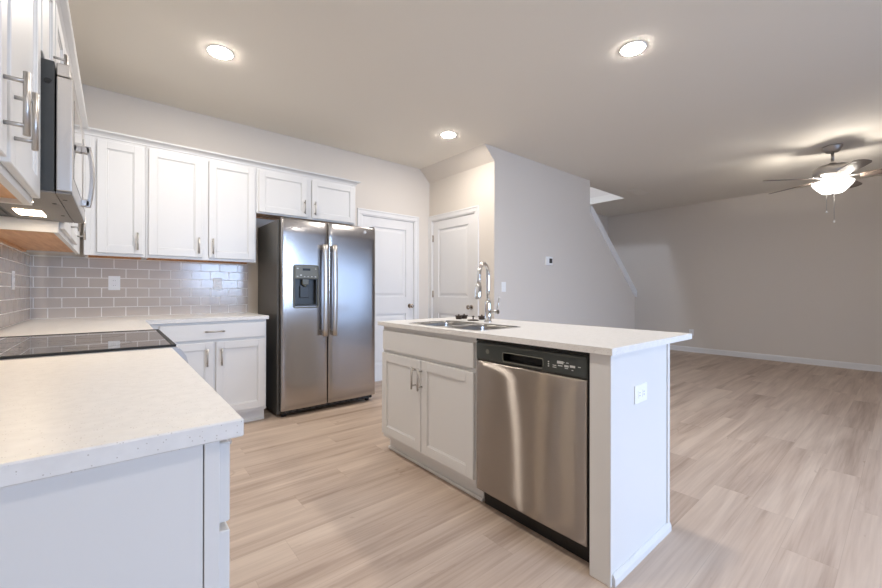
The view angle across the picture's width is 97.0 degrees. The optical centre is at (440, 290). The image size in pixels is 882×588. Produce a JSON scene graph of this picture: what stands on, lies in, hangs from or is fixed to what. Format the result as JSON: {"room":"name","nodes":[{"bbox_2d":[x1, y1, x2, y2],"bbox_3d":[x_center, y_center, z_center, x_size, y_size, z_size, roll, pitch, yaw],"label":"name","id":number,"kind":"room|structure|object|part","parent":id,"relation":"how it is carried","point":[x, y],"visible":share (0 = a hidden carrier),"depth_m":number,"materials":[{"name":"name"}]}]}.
{"room":"kitchen","nodes":[
{"label":"kitchen","id":0,"kind":"room"},
{"bbox_2d":[29,84,607,318],"bbox_3d":[0.298,-0.249,5.832,8.921,2.775,0.120,0,0,-40],"label":"wall","id":1,"kind":"structure","parent":0,"point":[385,186],"depth_m":4.00,"materials":[{"name":"beige paint"}]},
{"bbox_2d":[84,134,145,259],"bbox_3d":[-2.591,-0.716,3.111,0.366,0.898,0.347,0,0,-40],"label":"upper cabinet","id":2,"kind":"object","parent":1,"relation":"attached to","point":[115,219],"visible":0.99,"depth_m":3.02,"materials":[{"name":"white paint"}]},
{"bbox_3d":[-2.490,-0.716,3.034,0.277,0.854,0.019,0,0,-40],"label":"door","id":3,"kind":"part","parent":2,"relation":"part of","materials":[{"name":"white paint"}]},
{"bbox_3d":[-2.392,-0.388,3.077,0.012,0.137,0.040,0,0,-40],"label":"handle","id":4,"kind":"part","parent":2,"relation":"part of","materials":[{"name":"silver metal"}]},
{"bbox_2d":[0,242,247,328],"bbox_3d":[-1.384,-0.026,2.064,1.507,0.480,3.503,0,0,-40],"label":"tile backsplash","id":5,"kind":"structure","parent":1,"relation":"attached to","point":[46,287],"depth_m":3.22,"materials":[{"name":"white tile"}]},
{"bbox_2d":[11,271,14,289],"bbox_3d":[-2.646,-0.064,2.416,0.008,0.116,0.076,0,0,-40],"label":"wall outlet","id":6,"kind":"object","parent":5,"relation":"attached to","point":[12,272],"visible":1,"depth_m":2.40,"materials":[{"name":"white plastic"}]},
{"bbox_2d":[108,276,119,289],"bbox_3d":[-2.704,-0.063,3.229,0.076,0.116,0.008,0,0,-40],"label":"wall outlet","id":7,"kind":"object","parent":5,"relation":"attached to","point":[113,281],"visible":1,"depth_m":3.23,"materials":[{"name":"white plastic"}]},
{"bbox_2d":[213,278,221,289],"bbox_3d":[-2.124,-0.063,3.714,0.076,0.116,0.008,0,0,-40],"label":"wall outlet","id":8,"kind":"object","parent":5,"relation":"attached to","point":[217,282],"visible":1,"depth_m":3.71,"materials":[{"name":"white plastic"}]},
{"bbox_2d":[144,146,255,263],"bbox_3d":[-2.131,-0.714,3.495,0.829,0.898,0.347,0,0,-40],"label":"upper cabinet","id":9,"kind":"object","parent":1,"relation":"attached to","point":[198,209],"visible":0.99,"depth_m":3.36,"materials":[{"name":"white paint"}]},
{"bbox_3d":[-2.213,-0.715,3.266,0.376,0.854,0.019,0,0,-40],"label":"door","id":10,"kind":"part","parent":9,"relation":"part of","materials":[{"name":"white paint"}]},
{"bbox_3d":[-2.073,-0.386,3.344,0.012,0.137,0.040,0,0,-40],"label":"handle","id":11,"kind":"part","parent":9,"relation":"part of","materials":[{"name":"silver metal"}]},
{"bbox_3d":[-1.889,-0.714,3.537,0.375,0.854,0.019,0,0,-40],"label":"door","id":12,"kind":"part","parent":9,"relation":"part of","materials":[{"name":"white paint"}]},
{"bbox_2d":[256,167,354,225],"bbox_3d":[-1.418,-0.946,4.092,1.026,0.430,0.347,0,0,-40],"label":"upper cabinet","id":13,"kind":"object","parent":1,"relation":"attached to","point":[278,194],"visible":0.97,"depth_m":3.95,"materials":[{"name":"white paint"}]},
{"bbox_2d":[55,0,360,185],"bbox_3d":[-0.870,-1.187,2.523,2.294,0.046,3.455,0,0,-40],"label":"crown molding","id":14,"kind":"structure","parent":13,"relation":"attached to","point":[62,5],"depth_m":3.06,"materials":[{"name":"white paint"}]},
{"bbox_3d":[-1.541,-0.942,3.827,0.460,0.394,0.019,0,0,-40],"label":"door","id":15,"kind":"part","parent":13,"relation":"part of","materials":[{"name":"white paint"}]},
{"bbox_3d":[-1.141,-0.941,4.161,0.482,0.394,0.019,0,0,-40],"label":"door","id":16,"kind":"part","parent":13,"relation":"part of","materials":[{"name":"white paint"}]},
{"bbox_2d":[357,208,418,380],"bbox_3d":[-0.671,0.072,4.974,0.912,2.124,0.183,0,0,-40],"label":"door","id":17,"kind":"structure","parent":1,"relation":"in","point":[396,235],"depth_m":4.99,"materials":[{"name":"white paint"}]},
{"bbox_3d":[-0.687,0.072,4.993,0.912,2.124,0.133,0,0,-40],"label":"casing","id":18,"kind":"part","parent":17,"relation":"part of","materials":[{"name":"white paint"}]},
{"bbox_2d":[420,144,493,315],"bbox_3d":[0.206,-0.251,4.896,0.285,2.775,1.198,0,0,-40],"label":"wall","id":19,"kind":"structure","parent":0,"point":[459,181],"depth_m":4.78,"materials":[{"name":"beige paint"}]},
{"bbox_2d":[428,205,478,318],"bbox_3d":[0.161,0.061,5.019,0.183,2.151,0.967,0,0,-40],"label":"door","id":20,"kind":"structure","parent":19,"relation":"in","point":[453,236],"depth_m":5.00,"materials":[{"name":"white paint"}]},
{"bbox_2d":[68,0,881,216],"bbox_3d":[2.674,-1.698,2.903,9.041,0.120,7.663,0,0,-40],"label":"ceiling","id":21,"kind":"structure","parent":0,"point":[723,98],"depth_m":3.02,"materials":[{"name":"white paint"}]},
{"bbox_2d":[206,45,233,59],"bbox_3d":[-1.524,-1.642,2.695,0.170,0.008,0.170,0,0,-40],"label":"recessed light","id":22,"kind":"object","parent":21,"relation":"in","point":[217,52],"visible":1,"depth_m":2.69,"materials":[{"name":"white plastic"}]},
{"bbox_2d":[440,131,455,137],"bbox_3d":[0.079,-1.636,4.107,0.170,0.008,0.170,0,0,-40],"label":"recessed light","id":23,"kind":"object","parent":21,"relation":"in","point":[444,134],"visible":1,"depth_m":4.10,"materials":[{"name":"white plastic"}]},
{"bbox_2d":[619,41,646,55],"bbox_3d":[1.301,-1.637,2.645,0.170,0.008,0.170,0,0,-40],"label":"recessed light","id":24,"kind":"object","parent":21,"relation":"in","point":[635,48],"visible":1,"depth_m":2.63,"materials":[{"name":"white plastic"}]},
{"bbox_2d":[764,143,881,222],"bbox_3d":[4.466,-1.200,4.393,1.334,0.863,1.316,0,0,-40],"label":"ceiling fan","id":25,"kind":"object","parent":21,"relation":"hanging from","point":[832,174],"visible":1,"depth_m":4.33,"materials":[{"name":"silver metal"}]},
{"bbox_3d":[3.972,-1.269,4.475,0.485,0.035,0.138,0,0,8],"label":"blade","id":26,"kind":"part","parent":25,"relation":"part of","materials":[{"name":"brown wood"}]},
{"bbox_3d":[4.346,-1.268,4.861,0.138,0.035,0.485,0,0,-10],"label":"blade","id":27,"kind":"part","parent":25,"relation":"part of","materials":[{"name":"brown wood"}]},
{"bbox_3d":[4.425,-1.162,4.410,0.352,0.128,0.352,0,0,-40],"label":"lamp shade","id":28,"kind":"part","parent":25,"relation":"part of","materials":[{"name":"white glass"}]},
{"bbox_3d":[4.224,-1.270,3.999,0.138,0.035,0.485,0,0,26],"label":"blade","id":29,"kind":"part","parent":25,"relation":"part of","materials":[{"name":"brown wood"}]},
{"bbox_3d":[4.829,-1.267,4.624,0.485,0.035,0.138,0,0,-28],"label":"blade","id":30,"kind":"part","parent":25,"relation":"part of","materials":[{"name":"brown"}]},
{"bbox_3d":[4.753,-1.268,4.092,0.485,0.035,0.138,0,0,44],"label":"blade","id":31,"kind":"part","parent":25,"relation":"part of","materials":[{"name":"brown wood"}]},
{"bbox_2d":[226,350,881,587],"bbox_3d":[2.668,1.187,2.897,9.041,0.100,7.663,0,0,-40],"label":"floor","id":32,"kind":"structure","parent":0,"point":[776,466],"depth_m":2.10,"materials":[{"name":"wood"}]},
{"bbox_2d":[0,329,187,362],"bbox_3d":[-1.473,0.664,1.578,0.727,0.924,0.761,0,0,-40],"label":"range","id":33,"kind":"object","parent":32,"relation":"on","point":[51,345],"visible":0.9,"depth_m":1.50,"materials":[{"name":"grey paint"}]},
{"bbox_3d":[-1.242,0.271,1.772,0.068,0.112,0.760,0,0,-40],"label":"control panel","id":34,"kind":"part","parent":33,"relation":"part of","materials":[{"name":"silver metal"}]},
{"bbox_2d":[0,439,231,587],"bbox_3d":[-0.917,0.685,0.863,0.684,0.882,1.035,0,0,-40],"label":"base cabinet","id":35,"kind":"object","parent":32,"relation":"on","point":[155,521],"visible":0.6,"depth_m":0.57,"materials":[{"name":"white paint"}]},
{"bbox_2d":[0,348,243,487],"bbox_3d":[-0.921,0.228,0.849,0.657,0.030,1.059,0,0,-40],"label":"countertop","id":36,"kind":"structure","parent":35,"relation":"on","point":[60,415],"depth_m":0.69,"materials":[{"name":"white stone"}]},
{"bbox_3d":[-0.533,0.330,0.862,0.019,0.137,0.503,0,0,-40],"label":"drawer","id":37,"kind":"part","parent":35,"relation":"part of","materials":[{"name":"white paint"}]},
{"bbox_3d":[-0.534,0.705,0.861,0.019,0.585,0.503,0,0,-40],"label":"door","id":38,"kind":"part","parent":35,"relation":"part of","materials":[{"name":"white paint"}]},
{"bbox_2d":[149,319,265,422],"bbox_3d":[-2.285,0.687,3.139,1.502,0.882,0.695,0,0,-40],"label":"base cabinet","id":39,"kind":"object","parent":32,"relation":"on","point":[230,356],"visible":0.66,"depth_m":3.22,"materials":[{"name":"white paint"}]},
{"bbox_2d":[0,312,268,336],"bbox_3d":[-1.962,0.230,2.766,1.520,0.030,1.681,0,0,-40],"label":"countertop","id":40,"kind":"structure","parent":39,"relation":"on","point":[48,326],"depth_m":2.62,"materials":[{"name":"white stone"}]},
{"bbox_3d":[-1.964,0.706,3.018,0.351,0.585,0.019,0,0,-40],"label":"door","id":41,"kind":"part","parent":39,"relation":"part of","materials":[{"name":"white paint"}]},
{"bbox_3d":[-1.844,0.532,3.080,0.012,0.137,0.040,0,0,-40],"label":"handle","id":42,"kind":"part","parent":39,"relation":"part of","materials":[{"name":"silver metal"}]},
{"bbox_3d":[-1.813,0.329,3.145,0.745,0.125,0.019,0,0,-40],"label":"drawer","id":43,"kind":"part","parent":39,"relation":"part of","materials":[{"name":"white paint"}]},
{"bbox_3d":[-1.803,0.326,3.114,0.137,0.012,0.040,0,0,-40],"label":"handle","id":44,"kind":"part","parent":39,"relation":"part of","materials":[{"name":"silver metal"}]},
{"bbox_3d":[-1.766,0.532,3.145,0.012,0.137,0.040,0,0,-40],"label":"handle","id":45,"kind":"part","parent":39,"relation":"part of","materials":[{"name":"silver metal"}]},
{"bbox_3d":[-1.671,0.707,3.264,0.373,0.585,0.019,0,0,-40],"label":"door","id":46,"kind":"part","parent":39,"relation":"part of","materials":[{"name":"white paint"}]},
{"bbox_2d":[258,217,374,416],"bbox_3d":[-1.231,0.238,3.938,0.957,1.787,0.754,0,0,-40],"label":"refrigerator","id":47,"kind":"object","parent":32,"relation":"on","point":[316,280],"visible":1,"depth_m":3.65,"materials":[{"name":"grey metal"}]},
{"bbox_3d":[-1.250,0.211,3.572,0.425,1.711,0.056,0,0,-40],"label":"freezer door","id":48,"kind":"part","parent":47,"relation":"part of","materials":[{"name":"silver metal"}]},
{"bbox_3d":[-1.246,-0.072,3.572,0.060,0.075,0.040,0,0,-40],"label":"spout","id":49,"kind":"part","parent":47,"relation":"part of","materials":[{"name":"grey plastic"}]},
{"bbox_3d":[-1.080,-0.004,3.626,0.044,0.854,0.082,0,0,-40],"label":"handle","id":50,"kind":"part","parent":47,"relation":"part of","materials":[{"name":"silver metal"}]},
{"bbox_3d":[-1.009,-0.004,3.685,0.044,0.854,0.082,0,0,-40],"label":"handle","id":51,"kind":"part","parent":47,"relation":"part of","materials":[{"name":"silver metal"}]},
{"bbox_3d":[-0.887,0.212,3.875,0.509,1.711,0.056,0,0,-40],"label":"fridge door","id":52,"kind":"part","parent":47,"relation":"part of","materials":[{"name":"silver metal"}]},
{"bbox_2d":[382,326,484,501],"bbox_3d":[0.069,0.689,2.570,0.596,0.885,0.939,0,0,-40],"label":"base cabinet","id":53,"kind":"object","parent":32,"relation":"on","point":[429,379],"visible":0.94,"depth_m":2.33,"materials":[{"name":"white paint"}]},
{"bbox_3d":[-0.264,0.713,2.580,0.019,0.565,0.450,0,0,-40],"label":"door","id":54,"kind":"part","parent":53,"relation":"part of","materials":[{"name":"white paint"}]},
{"bbox_3d":[-0.173,0.541,2.426,0.040,0.137,0.012,0,0,-40],"label":"handle","id":55,"kind":"part","parent":53,"relation":"part of","materials":[{"name":"silver metal"}]},
{"bbox_3d":[-0.132,0.541,2.377,0.040,0.137,0.012,0,0,-40],"label":"handle","id":56,"kind":"part","parent":53,"relation":"part of","materials":[{"name":"silver metal"}]},
{"bbox_3d":[-0.113,0.342,2.401,0.019,0.134,0.902,0,0,-40],"label":"drawer","id":57,"kind":"part","parent":53,"relation":"part of","materials":[{"name":"white paint"}]},
{"bbox_3d":[0.030,0.713,2.229,0.019,0.565,0.454,0,0,-40],"label":"door","id":58,"kind":"part","parent":53,"relation":"part of","materials":[{"name":"white paint"}]},
{"bbox_2d":[377,317,691,355],"bbox_3d":[0.418,0.232,2.384,0.842,0.027,1.702,0,0,-40],"label":"countertop","id":59,"kind":"structure","parent":53,"relation":"on","point":[609,341],"depth_m":1.94,"materials":[{"name":"white stone"}]},
{"bbox_2d":[409,320,519,330],"bbox_3d":[0.131,0.312,2.481,0.399,0.191,0.684,0,0,-40],"label":"sink","id":60,"kind":"object","parent":59,"relation":"in","point":[473,326],"visible":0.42,"depth_m":2.54,"materials":[{"name":"grey metal"}]},
{"bbox_3d":[0.028,0.312,2.604,0.371,0.190,0.336,0,0,-40],"label":"sink bowl","id":61,"kind":"part","parent":60,"relation":"part of","materials":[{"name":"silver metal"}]},
{"bbox_3d":[0.246,0.302,2.343,0.371,0.170,0.296,0,0,-40],"label":"sink bowl","id":62,"kind":"part","parent":60,"relation":"part of","materials":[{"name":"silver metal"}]},
{"bbox_2d":[475,262,499,321],"bbox_3d":[0.288,0.011,2.642,0.212,0.416,0.120,0,0,-40],"label":"kitchen faucet","id":63,"kind":"object","parent":59,"relation":"on","point":[478,288],"visible":1,"depth_m":2.69,"materials":[{"name":"silver metal"}]},
{"bbox_2d":[476,338,589,562],"bbox_3d":[0.589,0.689,1.971,0.544,0.884,0.642,0,0,-40],"label":"dishwasher","id":64,"kind":"object","parent":32,"relation":"on","point":[533,402],"visible":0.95,"depth_m":1.75,"materials":[{"name":"silver metal"}]},
{"bbox_3d":[0.403,0.312,1.819,0.052,0.094,0.628,0,0,-40],"label":"control panel","id":65,"kind":"part","parent":64,"relation":"part of","materials":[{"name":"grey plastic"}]},
{"bbox_3d":[0.465,1.081,1.868,0.085,0.100,0.618,0,0,-40],"label":"toe plate","id":66,"kind":"part","parent":64,"relation":"part of","materials":[{"name":"black plastic"}]},
{"bbox_2d":[589,344,670,587],"bbox_3d":[0.334,0.689,2.299,0.566,0.885,1.670,0,0,-40],"label":"island end panel","id":67,"kind":"object","parent":32,"relation":"on","point":[630,442],"visible":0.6,"depth_m":1.58,"materials":[{"name":"white paint"}]},
{"bbox_3d":[0.654,0.688,1.554,0.100,0.885,0.079,0,0,-40],"label":"corner post","id":68,"kind":"part","parent":67,"relation":"part of","materials":[{"name":"white paint"}]},
{"bbox_3d":[0.648,0.688,1.488,0.008,0.885,0.004,0,0,-40],"label":"edge trim","id":69,"kind":"part","parent":67,"relation":"part of","materials":[{"name":"white paint"}]},
{"bbox_2d":[634,382,646,403],"bbox_3d":[0.847,0.434,1.652,0.116,0.076,0.008,0,0,-40],"label":"wall outlet","id":70,"kind":"object","parent":67,"relation":"attached to","point":[640,391],"visible":1,"depth_m":1.65,"materials":[{"name":"white plastic"}]},
{"bbox_3d":[0.871,1.110,1.668,0.550,0.042,0.013,0,0,-40],"label":"moulding","id":71,"kind":"part","parent":67,"relation":"part of","materials":[{"name":"white paint"}]},
{"bbox_3d":[1.071,0.690,1.839,0.022,0.885,0.007,0,0,-40],"label":"edge trim","id":72,"kind":"part","parent":67,"relation":"part of","materials":[{"name":"white paint"}]},
{"bbox_2d":[487,147,634,328],"bbox_3d":[1.942,-0.246,5.645,3.581,2.775,0.120,0,0,-40],"label":"wall","id":73,"kind":"structure","parent":0,"point":[535,210],"depth_m":5.11,"materials":[{"name":"beige paint"}]},
{"bbox_2d":[501,282,505,291],"bbox_3d":[0.732,-0.043,4.550,0.076,0.116,0.008,0,0,-40],"label":"light switch","id":74,"kind":"object","parent":73,"relation":"attached to","point":[503,284],"visible":1,"depth_m":4.54,"materials":[{"name":"white plastic"}]},
{"bbox_2d":[545,256,552,265],"bbox_3d":[1.413,-0.389,5.109,0.150,0.115,0.024,0,0,-40],"label":"thermostat","id":75,"kind":"object","parent":73,"relation":"attached to","point":[548,260],"visible":1,"depth_m":5.09,"materials":[{"name":"white plastic"}]},
{"bbox_2d":[590,205,636,296],"bbox_3d":[2.761,-0.576,6.329,1.528,1.369,0.164,0,0,-40],"label":"trim","id":76,"kind":"structure","parent":73,"relation":"attached to","point":[592,211],"depth_m":6.21,"materials":[{"name":"white paint"}]},
{"bbox_2d":[590,187,609,197],"bbox_3d":[1.764,-2.906,6.313,3.230,2.305,1.263,0,0,-40],"label":"wall","id":77,"kind":"structure","parent":0,"point":[594,192],"depth_m":7.28,"materials":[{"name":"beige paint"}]},
{"bbox_2d":[608,176,881,364],"bbox_3d":[6.132,-0.238,5.715,0.120,2.775,7.543,0,0,-40],"label":"wall","id":78,"kind":"structure","parent":0,"point":[764,273],"depth_m":6.47,"materials":[{"name":"beige paint"}]},
{"bbox_2d":[670,345,881,371],"bbox_3d":[6.037,1.102,5.713,0.020,0.094,7.423,0,0,-40],"label":"baseboard","id":79,"kind":"structure","parent":78,"relation":"attached to","point":[839,364],"depth_m":6.30,"materials":[{"name":"white paint"}]},
{"bbox_3d":[-0.751,-0.263,0.039,0.120,2.775,7.663,0,0,-40],"label":"wall","id":80,"kind":"structure","parent":0,"visible":0},
{"bbox_2d":[0,0,40,205],"bbox_3d":[-1.054,-0.717,0.772,0.350,0.898,1.007,0,0,-40],"label":"upper cabinet","id":81,"kind":"object","parent":80,"relation":"attached to","point":[20,20],"visible":1,"depth_m":0.97,"materials":[{"name":"white paint"}]},
{"bbox_3d":[-0.800,-0.717,0.663,0.019,0.854,0.473,0,0,-40],"label":"door","id":82,"kind":"part","parent":81,"relation":"part of","materials":[{"name":"white paint"}]},
{"bbox_3d":[-0.973,-0.717,0.840,0.019,0.898,1.007,0,0,-40],"label":"frame","id":83,"kind":"part","parent":81,"relation":"part of","materials":[{"name":"white paint"}]},
{"bbox_3d":[-0.906,-0.404,0.835,0.040,0.137,0.012,0,0,-40],"label":"handle","id":84,"kind":"part","parent":81,"relation":"part of","materials":[{"name":"silver metal"}]},
{"bbox_3d":[-0.981,-0.404,0.924,0.040,0.137,0.012,0,0,-40],"label":"handle","id":85,"kind":"part","parent":81,"relation":"part of","materials":[{"name":"silver metal"}]},
{"bbox_2d":[0,48,85,253],"bbox_3d":[-2.309,-0.717,2.272,0.350,0.898,1.412,0,0,-40],"label":"upper cabinet","id":86,"kind":"object","parent":80,"relation":"attached to","point":[24,235],"visible":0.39,"depth_m":2.07,"materials":[{"name":"white paint"}]},
{"bbox_3d":[-1.889,-0.717,1.966,0.019,0.854,0.370,0,0,-40],"label":"door","id":87,"kind":"part","parent":86,"relation":"part of","materials":[{"name":"white paint"}]},
{"bbox_3d":[-2.227,-0.717,2.340,0.019,0.898,1.412,0,0,-40],"label":"frame","id":88,"kind":"part","parent":86,"relation":"part of","materials":[{"name":"white paint"}]},
{"bbox_3d":[-2.167,-0.717,2.298,0.019,0.854,0.425,0,0,-40],"label":"door","id":89,"kind":"part","parent":86,"relation":"part of","materials":[{"name":"white paint"}]},
{"bbox_3d":[-1.965,-0.389,2.101,0.040,0.137,0.012,0,0,-40],"label":"handle","id":90,"kind":"part","parent":86,"relation":"part of","materials":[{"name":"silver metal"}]},
{"bbox_3d":[-2.260,-0.389,2.454,0.040,0.137,0.012,0,0,-40],"label":"handle","id":91,"kind":"part","parent":86,"relation":"part of","materials":[{"name":"silver metal"}]},
{"bbox_2d":[41,0,67,64],"bbox_3d":[-1.616,-0.958,1.445,0.350,0.417,0.738,0,0,-40],"label":"upper cabinet","id":92,"kind":"object","parent":80,"relation":"attached to","point":[52,40],"visible":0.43,"depth_m":1.47,"materials":[{"name":"white paint"}]},
{"bbox_2d":[0,58,94,223],"bbox_3d":[-1.587,-0.531,1.468,0.423,0.430,0.739,0,0,-40],"label":"microwave","id":93,"kind":"object","parent":92,"relation":"attached to","point":[63,150],"visible":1,"depth_m":1.29,"materials":[{"name":"grey paint"}]},
{"bbox_3d":[-1.544,-0.321,1.505,0.220,0.007,0.732,0,0,-40],"label":"plate","id":94,"kind":"part","parent":93,"relation":"part of","materials":[{"name":"grey metal"}]},
{"bbox_3d":[-1.403,-0.513,1.481,0.039,0.375,0.518,0,0,-40],"label":"door","id":95,"kind":"part","parent":93,"relation":"part of","materials":[{"name":"silver metal"}]},
{"bbox_3d":[-1.641,-0.513,1.764,0.039,0.375,0.214,0,0,-40],"label":"control panel","id":96,"kind":"part","parent":93,"relation":"part of","materials":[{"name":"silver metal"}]},
{"bbox_3d":[-1.487,-0.477,1.644,0.044,0.252,0.026,0,0,-40],"label":"handle","id":97,"kind":"part","parent":93,"relation":"part of","materials":[{"name":"silver metal"}]},
{"bbox_3d":[-1.400,-0.959,1.381,0.019,0.370,0.335,0,0,-40],"label":"door","id":98,"kind":"part","parent":92,"relation":"part of","materials":[{"name":"white paint"}]},
{"bbox_3d":[-1.640,-0.959,1.669,0.019,0.370,0.335,0,0,-40],"label":"door","id":99,"kind":"part","parent":92,"relation":"part of","materials":[{"name":"white paint"}]},
{"bbox_3d":[-1.456,-0.839,1.494,0.040,0.137,0.012,0,0,-40],"label":"handle","id":100,"kind":"part","parent":92,"relation":"part of","materials":[{"name":"silver metal"}]}
]}

